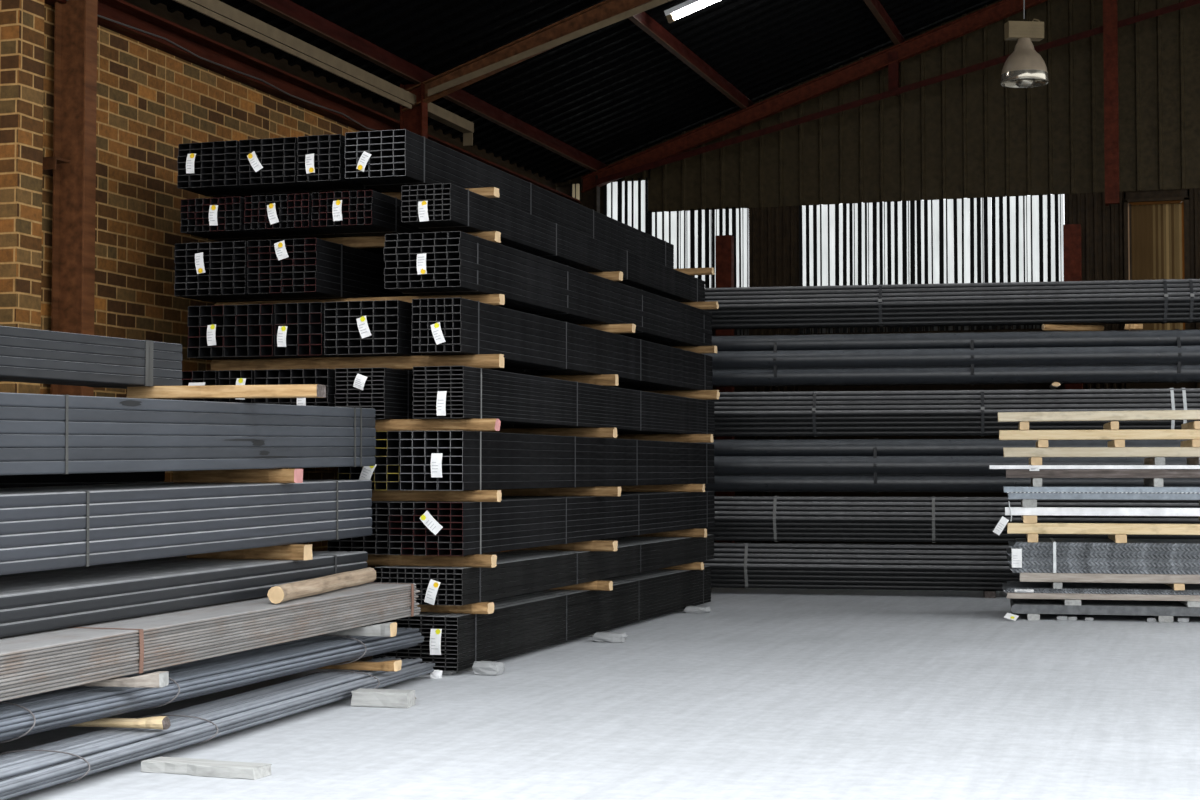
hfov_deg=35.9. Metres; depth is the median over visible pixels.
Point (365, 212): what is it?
bundle
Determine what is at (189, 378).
bundle
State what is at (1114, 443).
bearer
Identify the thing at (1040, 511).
beam
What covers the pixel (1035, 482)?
bearer
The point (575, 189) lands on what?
window
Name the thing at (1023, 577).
board
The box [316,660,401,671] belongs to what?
batten
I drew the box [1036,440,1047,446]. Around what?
bearer
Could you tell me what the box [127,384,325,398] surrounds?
batten
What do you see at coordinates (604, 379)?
batten
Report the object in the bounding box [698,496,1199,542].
bundle
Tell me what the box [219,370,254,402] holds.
bundle
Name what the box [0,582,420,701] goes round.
bundle
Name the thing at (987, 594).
batten
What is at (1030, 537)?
bearer
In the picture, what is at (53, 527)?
bundle
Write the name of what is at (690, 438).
batten
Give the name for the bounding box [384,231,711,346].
bundle
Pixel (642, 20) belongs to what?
purlin
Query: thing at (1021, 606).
steel plate
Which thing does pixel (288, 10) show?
purlin
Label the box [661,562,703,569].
batten
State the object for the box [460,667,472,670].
batten
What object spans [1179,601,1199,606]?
bearer
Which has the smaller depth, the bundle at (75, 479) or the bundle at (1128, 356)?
the bundle at (75, 479)
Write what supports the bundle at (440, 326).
on the batten at (696, 394)
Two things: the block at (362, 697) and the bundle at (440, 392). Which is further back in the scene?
the bundle at (440, 392)
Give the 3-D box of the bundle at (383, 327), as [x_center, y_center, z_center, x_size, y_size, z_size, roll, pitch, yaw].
[-0.530,-0.331,13.982,0.491,0.325,6.050,-1,-2,18]
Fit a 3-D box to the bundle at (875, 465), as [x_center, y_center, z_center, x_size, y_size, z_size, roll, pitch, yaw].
[3.720,0.630,17.753,6.137,0.525,0.576,0,-2,11]
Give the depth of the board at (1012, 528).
14.83 m
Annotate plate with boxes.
[1003,486,1199,499]
[1010,599,1199,615]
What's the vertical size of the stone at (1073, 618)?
0.031 m
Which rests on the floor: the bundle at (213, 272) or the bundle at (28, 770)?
the bundle at (28, 770)
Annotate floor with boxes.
[0,588,1199,799]
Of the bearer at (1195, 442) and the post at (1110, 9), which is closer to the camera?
the bearer at (1195, 442)
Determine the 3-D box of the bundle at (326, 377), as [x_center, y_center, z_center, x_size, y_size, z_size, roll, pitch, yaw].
[-0.972,0.072,14.108,0.503,0.312,6.051,-1,-2,18]
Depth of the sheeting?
15.17 m
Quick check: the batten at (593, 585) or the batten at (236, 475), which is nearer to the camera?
the batten at (236, 475)
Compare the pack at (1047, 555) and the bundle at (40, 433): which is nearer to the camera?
the bundle at (40, 433)
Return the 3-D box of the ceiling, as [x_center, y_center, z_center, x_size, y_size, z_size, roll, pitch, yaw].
[3.121,-4.253,13.581,11.650,3.049,12.650,-1,-2,18]
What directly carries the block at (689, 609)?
on the floor
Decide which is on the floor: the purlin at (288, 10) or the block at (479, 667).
the block at (479, 667)
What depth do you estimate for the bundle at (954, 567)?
17.74 m
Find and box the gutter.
[173,0,473,145]
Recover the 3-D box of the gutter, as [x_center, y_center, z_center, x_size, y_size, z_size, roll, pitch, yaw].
[-2.237,-2.607,14.110,0.125,0.220,6.700,-1,-2,18]
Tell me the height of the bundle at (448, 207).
0.228 m
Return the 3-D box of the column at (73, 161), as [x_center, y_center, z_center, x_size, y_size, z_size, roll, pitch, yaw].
[-3.234,-0.618,11.108,0.275,4.500,0.280,-1,-2,18]
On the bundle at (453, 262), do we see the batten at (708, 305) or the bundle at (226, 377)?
the batten at (708, 305)
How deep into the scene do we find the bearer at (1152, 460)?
14.79 m
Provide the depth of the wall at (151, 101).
12.00 m
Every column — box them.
[43,0,97,395]
[400,82,427,138]
[581,175,599,212]
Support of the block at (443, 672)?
on the floor
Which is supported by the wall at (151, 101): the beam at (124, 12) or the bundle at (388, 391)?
the beam at (124, 12)
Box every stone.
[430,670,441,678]
[1056,616,1067,620]
[1068,616,1076,620]
[1085,617,1093,620]
[1147,618,1155,621]
[1177,617,1188,622]
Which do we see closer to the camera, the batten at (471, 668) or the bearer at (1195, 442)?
the batten at (471, 668)
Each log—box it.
[267,567,375,603]
[1041,324,1103,330]
[1050,382,1060,388]
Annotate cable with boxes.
[67,0,377,130]
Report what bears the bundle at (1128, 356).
on the log at (1054, 385)
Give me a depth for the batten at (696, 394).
16.20 m
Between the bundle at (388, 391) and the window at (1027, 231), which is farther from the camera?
the window at (1027, 231)
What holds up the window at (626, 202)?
in the wall at (969, 135)
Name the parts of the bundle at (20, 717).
rod, rod, rod, rod, rod, rod, rod, rod, rod, rod, rod, rod, rod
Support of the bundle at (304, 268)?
on the batten at (612, 328)
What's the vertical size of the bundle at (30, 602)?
0.174 m
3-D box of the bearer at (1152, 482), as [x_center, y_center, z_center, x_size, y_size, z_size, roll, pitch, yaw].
[4.554,0.677,15.235,0.079,0.069,1.010,0,-2,12]
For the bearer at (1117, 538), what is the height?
0.067 m
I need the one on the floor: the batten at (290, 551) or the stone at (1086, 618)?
the stone at (1086, 618)
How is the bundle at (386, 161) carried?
on the batten at (489, 192)
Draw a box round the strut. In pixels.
[888,51,898,95]
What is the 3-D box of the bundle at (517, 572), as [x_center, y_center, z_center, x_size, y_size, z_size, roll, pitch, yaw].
[-0.171,1.210,13.798,0.577,0.218,6.050,-1,-2,18]
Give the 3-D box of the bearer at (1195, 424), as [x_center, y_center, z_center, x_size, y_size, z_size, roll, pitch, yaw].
[4.868,0.217,15.186,0.087,0.065,1.007,0,-2,12]
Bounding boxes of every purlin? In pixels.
[247,0,605,171]
[628,12,752,109]
[863,0,904,44]
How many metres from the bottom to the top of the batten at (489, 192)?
0.058 m
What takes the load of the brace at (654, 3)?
attached to the rafter at (606, 9)
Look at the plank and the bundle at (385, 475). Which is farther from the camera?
the bundle at (385, 475)
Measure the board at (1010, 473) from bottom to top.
0.071 m
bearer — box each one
[1018,422,1028,429]
[1021,499,1036,506]
[1021,515,1036,522]
[1026,534,1037,541]
[1026,614,1039,619]
[1029,457,1041,464]
[1031,478,1041,486]
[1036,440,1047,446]
[1050,582,1062,588]
[1061,599,1080,605]
[1103,421,1118,429]
[1108,440,1124,446]
[1108,534,1126,542]
[1144,457,1164,464]
[1144,478,1162,486]
[1153,616,1173,622]
[1164,583,1184,589]
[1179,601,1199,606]
[1181,421,1199,428]
[1181,439,1199,446]
[1187,457,1199,464]
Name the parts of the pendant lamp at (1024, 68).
cord, lamp shade, bulb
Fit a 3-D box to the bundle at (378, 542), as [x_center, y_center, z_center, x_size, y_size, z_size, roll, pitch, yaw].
[-0.538,0.875,13.959,0.408,0.318,6.011,-1,-2,18]
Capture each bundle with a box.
[0,326,181,388]
[0,392,375,474]
[0,471,164,487]
[0,480,371,574]
[0,551,367,637]
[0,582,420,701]
[0,628,423,742]
[0,657,434,799]
[174,241,278,302]
[177,140,270,197]
[180,197,282,241]
[180,371,218,401]
[187,304,287,359]
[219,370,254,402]
[239,137,327,194]
[244,193,383,255]
[247,238,415,299]
[254,369,335,406]
[274,302,412,370]
[297,134,385,192]
[311,190,431,236]
[324,300,665,390]
[327,492,624,554]
[335,368,645,434]
[338,431,400,489]
[345,129,673,268]
[373,566,710,670]
[374,535,713,605]
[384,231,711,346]
[389,491,714,555]
[400,431,714,489]
[401,183,704,301]
[411,298,712,390]
[413,366,714,435]
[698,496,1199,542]
[698,542,1019,590]
[702,438,1199,492]
[704,329,1199,386]
[705,278,1199,329]
[708,388,1199,436]
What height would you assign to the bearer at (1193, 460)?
0.064 m
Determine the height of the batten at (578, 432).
0.073 m
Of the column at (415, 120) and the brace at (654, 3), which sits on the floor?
the column at (415, 120)
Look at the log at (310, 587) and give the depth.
9.77 m
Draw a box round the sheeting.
[123,0,555,189]
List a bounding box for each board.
[998,410,1199,421]
[999,429,1199,439]
[1003,447,1199,456]
[1006,469,1199,477]
[1007,523,1199,534]
[1007,592,1199,600]
[1019,573,1199,583]
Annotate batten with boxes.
[71,716,170,729]
[78,671,168,687]
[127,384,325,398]
[173,469,302,482]
[187,544,312,559]
[210,354,503,370]
[214,294,504,304]
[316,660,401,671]
[318,231,500,247]
[323,622,396,636]
[366,554,496,567]
[370,490,501,501]
[374,418,500,430]
[382,187,499,199]
[417,602,493,613]
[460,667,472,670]
[479,428,616,437]
[496,487,621,495]
[517,540,617,550]
[539,374,617,385]
[552,580,612,590]
[580,324,635,332]
[588,271,622,280]
[599,484,704,491]
[612,434,712,442]
[626,528,706,536]
[645,390,719,399]
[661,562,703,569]
[674,346,716,353]
[675,268,714,274]
[680,301,718,309]
[984,591,995,597]
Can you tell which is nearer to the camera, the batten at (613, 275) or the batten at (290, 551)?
the batten at (290, 551)
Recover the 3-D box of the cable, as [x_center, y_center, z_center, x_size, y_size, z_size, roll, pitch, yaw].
[-1.865,-2.279,15.528,0.012,0.082,9.451,-1,-2,18]
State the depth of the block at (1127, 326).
17.37 m
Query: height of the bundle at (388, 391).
0.313 m
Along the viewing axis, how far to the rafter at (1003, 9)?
19.96 m
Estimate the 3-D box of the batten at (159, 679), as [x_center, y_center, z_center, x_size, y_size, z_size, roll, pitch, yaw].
[-2.128,1.176,7.817,0.608,0.060,0.108,0,-2,10]
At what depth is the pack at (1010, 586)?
14.93 m
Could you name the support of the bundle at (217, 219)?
on the batten at (613, 275)
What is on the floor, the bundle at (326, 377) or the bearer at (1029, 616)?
the bearer at (1029, 616)
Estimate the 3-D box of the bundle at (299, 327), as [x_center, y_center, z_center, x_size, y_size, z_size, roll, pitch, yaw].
[-0.930,-0.326,14.110,0.323,0.326,6.050,-1,-2,18]
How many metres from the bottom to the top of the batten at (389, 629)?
0.074 m
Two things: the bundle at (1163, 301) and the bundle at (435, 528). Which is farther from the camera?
the bundle at (1163, 301)
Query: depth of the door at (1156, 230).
19.14 m
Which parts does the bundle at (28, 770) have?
rod, rod, rod, rod, rod, rod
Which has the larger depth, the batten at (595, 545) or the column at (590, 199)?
the column at (590, 199)
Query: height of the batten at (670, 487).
0.069 m
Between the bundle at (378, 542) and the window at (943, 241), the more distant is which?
the window at (943, 241)
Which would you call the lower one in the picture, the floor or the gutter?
the floor
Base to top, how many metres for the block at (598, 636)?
0.069 m
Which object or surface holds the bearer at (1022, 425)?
on the board at (1160, 434)
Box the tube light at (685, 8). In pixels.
[664,0,719,22]
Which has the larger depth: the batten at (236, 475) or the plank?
the batten at (236, 475)
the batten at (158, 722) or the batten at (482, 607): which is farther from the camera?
the batten at (482, 607)
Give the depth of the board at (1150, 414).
14.87 m
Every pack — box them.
[1002,581,1199,594]
[1006,538,1199,574]
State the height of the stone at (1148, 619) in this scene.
0.032 m
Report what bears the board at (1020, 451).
on the bearer at (1152, 460)
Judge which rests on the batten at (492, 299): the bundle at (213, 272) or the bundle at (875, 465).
the bundle at (213, 272)
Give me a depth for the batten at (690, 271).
16.13 m
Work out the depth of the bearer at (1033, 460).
14.95 m
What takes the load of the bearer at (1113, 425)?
on the board at (1160, 434)
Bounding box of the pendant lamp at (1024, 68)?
[1001,0,1048,87]
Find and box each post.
[715,235,734,542]
[1063,224,1082,388]
[1103,0,1119,205]
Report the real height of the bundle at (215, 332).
0.324 m
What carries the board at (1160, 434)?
on the bearer at (1195, 442)
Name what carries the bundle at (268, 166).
on the batten at (690, 271)
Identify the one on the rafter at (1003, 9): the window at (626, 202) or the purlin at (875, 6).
the purlin at (875, 6)
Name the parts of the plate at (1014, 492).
plate, plate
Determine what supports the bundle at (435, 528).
on the batten at (695, 532)
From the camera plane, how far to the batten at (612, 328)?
13.74 m
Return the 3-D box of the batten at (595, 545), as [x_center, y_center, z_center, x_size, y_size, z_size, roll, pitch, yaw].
[-0.347,1.047,13.339,0.959,0.075,0.122,-1,-2,18]
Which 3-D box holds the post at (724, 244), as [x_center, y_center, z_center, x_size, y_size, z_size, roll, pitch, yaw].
[1.376,0.083,20.343,0.180,3.790,0.120,-1,-2,18]
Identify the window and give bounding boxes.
[570,182,580,200]
[604,178,647,233]
[648,206,748,335]
[799,197,991,333]
[992,194,1063,328]
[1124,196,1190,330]
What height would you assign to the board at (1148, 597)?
0.047 m
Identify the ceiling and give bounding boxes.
[150,0,997,182]
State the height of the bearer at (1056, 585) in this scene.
0.051 m
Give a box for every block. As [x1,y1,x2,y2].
[351,688,414,707]
[442,671,457,674]
[472,661,504,674]
[593,632,627,641]
[684,606,710,612]
[1124,324,1142,329]
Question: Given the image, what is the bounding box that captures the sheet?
[990,465,1199,470]
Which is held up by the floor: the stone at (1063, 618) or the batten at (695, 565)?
the stone at (1063, 618)
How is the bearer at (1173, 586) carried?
on the pack at (1010, 586)
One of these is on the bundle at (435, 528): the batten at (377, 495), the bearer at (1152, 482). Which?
the batten at (377, 495)
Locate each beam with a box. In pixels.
[44,0,580,204]
[993,501,1199,534]
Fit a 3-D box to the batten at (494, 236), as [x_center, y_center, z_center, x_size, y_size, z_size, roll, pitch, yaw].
[-1.560,-1.001,11.793,1.959,0.067,0.125,-1,-2,18]
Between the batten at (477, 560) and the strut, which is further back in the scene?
the strut
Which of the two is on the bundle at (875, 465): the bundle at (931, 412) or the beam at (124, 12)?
the bundle at (931, 412)
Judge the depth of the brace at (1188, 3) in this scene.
19.62 m
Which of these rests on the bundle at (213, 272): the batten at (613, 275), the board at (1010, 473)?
the batten at (613, 275)
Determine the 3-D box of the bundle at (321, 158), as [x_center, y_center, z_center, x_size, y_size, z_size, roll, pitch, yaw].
[-0.804,-1.368,14.108,0.292,0.285,6.050,-1,-2,18]
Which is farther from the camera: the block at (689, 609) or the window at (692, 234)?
the window at (692, 234)
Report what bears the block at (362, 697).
on the floor
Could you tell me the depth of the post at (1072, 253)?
19.21 m
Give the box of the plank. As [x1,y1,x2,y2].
[141,757,271,779]
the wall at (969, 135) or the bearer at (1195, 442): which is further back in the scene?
the wall at (969, 135)
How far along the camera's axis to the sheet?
14.86 m
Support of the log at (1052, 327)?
on the bundle at (1128, 356)
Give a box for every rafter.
[402,0,652,111]
[581,0,1047,192]
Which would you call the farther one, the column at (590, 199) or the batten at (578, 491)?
the column at (590, 199)
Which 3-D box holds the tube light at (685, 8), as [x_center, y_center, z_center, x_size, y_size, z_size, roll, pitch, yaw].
[1.274,-3.664,16.249,1.460,0.606,0.070,-1,-2,18]
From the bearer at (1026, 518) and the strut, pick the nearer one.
the bearer at (1026, 518)
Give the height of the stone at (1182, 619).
0.038 m
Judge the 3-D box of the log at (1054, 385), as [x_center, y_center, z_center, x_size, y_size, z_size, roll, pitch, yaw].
[4.337,-0.138,17.639,0.088,0.042,0.559,0,-2,11]
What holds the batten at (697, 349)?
on the bundle at (440, 326)
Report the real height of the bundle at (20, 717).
0.169 m
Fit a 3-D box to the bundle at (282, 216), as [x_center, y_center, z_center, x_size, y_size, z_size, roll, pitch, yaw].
[-1.074,-1.050,14.183,0.446,0.211,6.050,-1,-2,18]
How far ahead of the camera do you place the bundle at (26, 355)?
9.11 m
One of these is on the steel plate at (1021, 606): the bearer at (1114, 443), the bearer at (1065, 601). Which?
the bearer at (1065, 601)
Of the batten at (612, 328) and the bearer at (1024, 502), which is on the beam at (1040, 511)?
the bearer at (1024, 502)
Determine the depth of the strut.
19.69 m
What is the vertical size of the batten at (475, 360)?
0.082 m
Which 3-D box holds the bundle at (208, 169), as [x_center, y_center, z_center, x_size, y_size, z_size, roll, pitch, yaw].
[-1.533,-1.359,14.342,0.420,0.284,6.051,-1,-2,18]
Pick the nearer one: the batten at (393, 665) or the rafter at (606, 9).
the batten at (393, 665)
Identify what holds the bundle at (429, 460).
on the batten at (377, 495)
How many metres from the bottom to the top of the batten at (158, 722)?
0.056 m
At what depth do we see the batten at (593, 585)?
13.28 m
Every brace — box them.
[428,0,671,95]
[595,0,1199,185]
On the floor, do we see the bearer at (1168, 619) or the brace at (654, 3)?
the bearer at (1168, 619)
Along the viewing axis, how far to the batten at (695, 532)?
15.90 m
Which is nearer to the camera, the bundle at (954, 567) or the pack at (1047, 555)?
the pack at (1047, 555)
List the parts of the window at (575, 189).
pane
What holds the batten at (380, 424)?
on the bundle at (385, 475)
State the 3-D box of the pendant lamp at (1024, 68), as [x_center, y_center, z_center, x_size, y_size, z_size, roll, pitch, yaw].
[3.616,-3.646,15.790,0.400,1.968,0.400,-1,-2,18]
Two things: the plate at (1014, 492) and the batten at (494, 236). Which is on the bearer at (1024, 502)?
the plate at (1014, 492)
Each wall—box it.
[0,0,514,581]
[556,0,1199,544]

